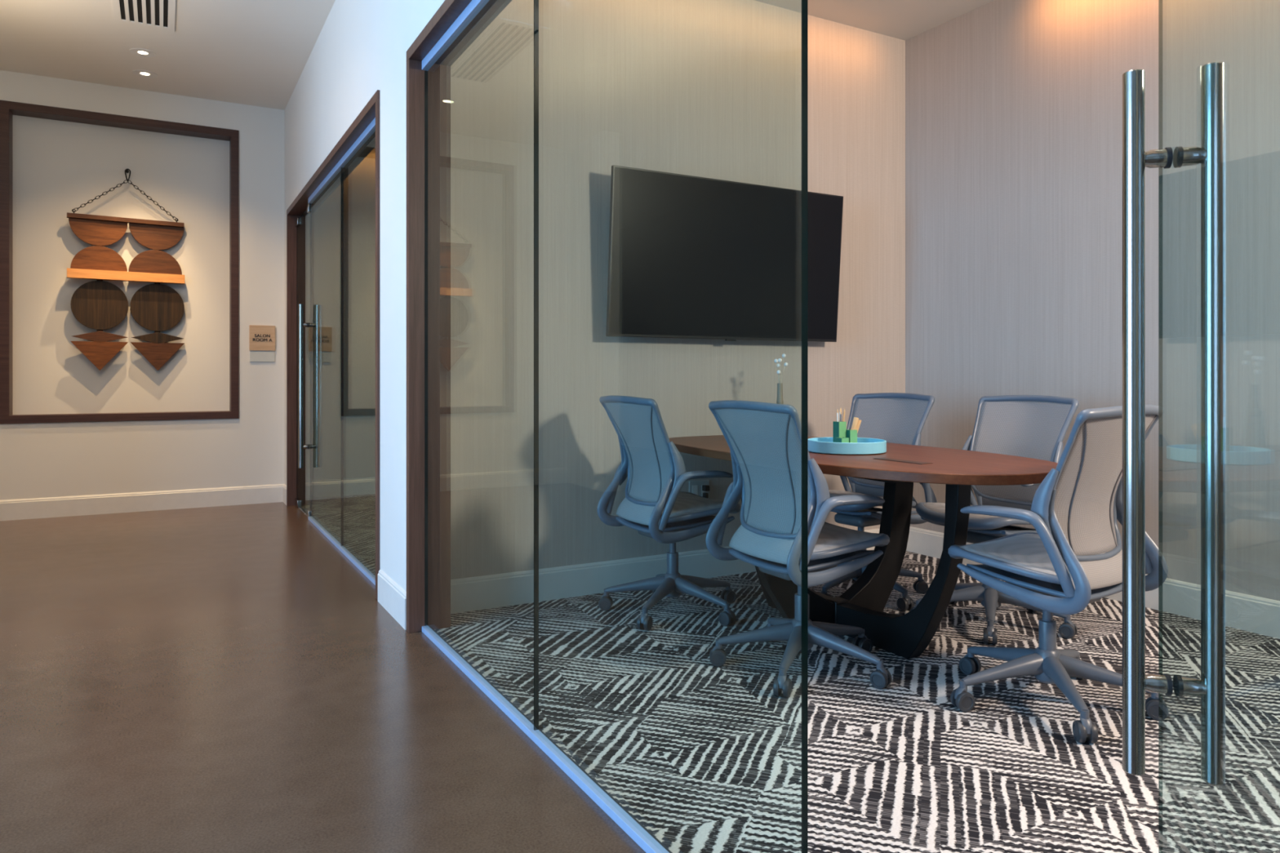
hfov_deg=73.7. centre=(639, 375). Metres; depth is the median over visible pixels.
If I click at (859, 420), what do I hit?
wooden stick
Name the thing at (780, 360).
sprig
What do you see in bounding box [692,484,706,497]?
socket
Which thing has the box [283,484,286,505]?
baseboard
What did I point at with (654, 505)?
chair
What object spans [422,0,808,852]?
frame
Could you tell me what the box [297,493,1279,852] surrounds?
floor
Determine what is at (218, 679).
floor
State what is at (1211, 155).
door
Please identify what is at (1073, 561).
chair
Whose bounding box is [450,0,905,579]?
wall
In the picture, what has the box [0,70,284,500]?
wall
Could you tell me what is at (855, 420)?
wooden stick
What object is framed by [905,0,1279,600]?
wall
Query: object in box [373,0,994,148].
ceiling
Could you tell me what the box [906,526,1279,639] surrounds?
baseboard
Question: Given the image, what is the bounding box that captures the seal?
[428,626,671,852]
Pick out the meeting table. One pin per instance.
(862, 605)
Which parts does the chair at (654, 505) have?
armrest, leg, frame, leg, gas rod, seat, armrest, leg, leg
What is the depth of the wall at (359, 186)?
7.55 m
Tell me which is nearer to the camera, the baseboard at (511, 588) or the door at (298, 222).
the baseboard at (511, 588)
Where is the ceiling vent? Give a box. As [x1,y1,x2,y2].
[111,0,175,31]
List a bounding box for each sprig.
[773,358,782,383]
[780,353,787,383]
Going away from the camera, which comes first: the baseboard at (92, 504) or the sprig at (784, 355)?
the sprig at (784, 355)
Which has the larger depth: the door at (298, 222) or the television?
the door at (298, 222)
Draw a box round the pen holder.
[832,421,857,442]
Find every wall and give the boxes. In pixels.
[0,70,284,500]
[311,148,375,480]
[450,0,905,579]
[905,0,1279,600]
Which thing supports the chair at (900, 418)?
on the floor at (706, 757)
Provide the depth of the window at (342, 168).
5.21 m
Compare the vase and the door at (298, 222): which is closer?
the vase
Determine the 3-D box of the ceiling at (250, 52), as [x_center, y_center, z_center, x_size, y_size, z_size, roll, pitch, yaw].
[-3.677,-2.307,2.983,5.300,0.150,15.600,0,0,-29]
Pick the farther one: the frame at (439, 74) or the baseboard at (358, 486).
the baseboard at (358, 486)
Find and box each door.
[294,202,319,517]
[1122,0,1225,852]
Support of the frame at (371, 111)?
attached to the wall partition at (361, 47)
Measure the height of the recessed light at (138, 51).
0.004 m
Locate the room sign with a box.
[248,324,275,361]
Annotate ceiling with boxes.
[0,0,335,110]
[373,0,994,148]
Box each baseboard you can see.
[0,484,284,520]
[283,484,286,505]
[311,476,375,497]
[377,568,406,630]
[450,528,879,613]
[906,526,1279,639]
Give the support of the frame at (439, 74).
attached to the wall partition at (361, 47)
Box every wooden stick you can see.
[850,417,858,430]
[856,419,861,432]
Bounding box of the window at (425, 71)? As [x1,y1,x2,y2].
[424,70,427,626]
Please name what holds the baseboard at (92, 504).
attached to the wall at (58, 166)
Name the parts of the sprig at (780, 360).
stem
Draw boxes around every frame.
[0,99,239,423]
[286,89,379,600]
[406,0,511,633]
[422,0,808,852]
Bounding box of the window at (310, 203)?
[310,203,311,516]
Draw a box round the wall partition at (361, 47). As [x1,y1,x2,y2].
[284,0,444,591]
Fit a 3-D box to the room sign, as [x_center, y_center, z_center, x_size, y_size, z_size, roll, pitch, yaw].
[-3.138,-0.263,7.090,0.196,0.301,0.020,0,0,-29]
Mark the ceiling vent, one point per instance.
(157, 14)
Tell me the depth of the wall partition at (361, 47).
3.98 m
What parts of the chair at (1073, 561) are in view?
leg, leg, armrest, seat, gas rod, leg, leg, leg, frame, armrest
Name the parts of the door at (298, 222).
glass panel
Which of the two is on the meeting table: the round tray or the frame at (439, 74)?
the round tray
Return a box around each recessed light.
[129,48,155,57]
[132,69,157,77]
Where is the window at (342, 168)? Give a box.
[308,117,375,585]
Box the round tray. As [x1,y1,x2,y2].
[808,436,886,454]
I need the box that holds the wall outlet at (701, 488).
[688,480,709,498]
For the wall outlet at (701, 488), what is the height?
0.116 m
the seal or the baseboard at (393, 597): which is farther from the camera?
the baseboard at (393, 597)
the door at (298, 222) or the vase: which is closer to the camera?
the vase
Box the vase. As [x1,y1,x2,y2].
[776,382,783,404]
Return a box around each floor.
[0,502,645,852]
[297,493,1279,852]
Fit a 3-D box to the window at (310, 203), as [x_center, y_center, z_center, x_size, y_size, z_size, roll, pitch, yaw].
[-2.126,-0.113,5.759,0.014,2.315,1.254,0,0,-29]
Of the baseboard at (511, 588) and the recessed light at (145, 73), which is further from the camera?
the recessed light at (145, 73)
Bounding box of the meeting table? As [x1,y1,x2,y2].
[669,435,1057,658]
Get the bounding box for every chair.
[596,395,741,631]
[705,400,892,697]
[820,392,937,611]
[910,395,1079,644]
[947,404,1168,743]
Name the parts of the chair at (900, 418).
leg, armrest, seat, gas rod, leg, frame, leg, armrest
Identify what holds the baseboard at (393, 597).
attached to the wall partition at (361, 47)
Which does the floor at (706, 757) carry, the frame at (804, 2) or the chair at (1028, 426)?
the chair at (1028, 426)
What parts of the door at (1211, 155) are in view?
glass panel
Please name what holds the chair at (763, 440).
on the floor at (706, 757)
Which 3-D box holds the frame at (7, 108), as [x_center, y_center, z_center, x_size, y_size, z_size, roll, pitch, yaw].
[-4.022,-0.828,6.685,1.585,2.365,0.164,0,0,-29]
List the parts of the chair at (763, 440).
armrest, leg, frame, leg, leg, gas rod, seat, leg, armrest, leg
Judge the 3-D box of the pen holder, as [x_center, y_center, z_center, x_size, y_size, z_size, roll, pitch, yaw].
[0.850,0.249,3.545,0.100,0.112,0.080,0,0,-27]
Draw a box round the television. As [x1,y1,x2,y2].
[605,164,843,342]

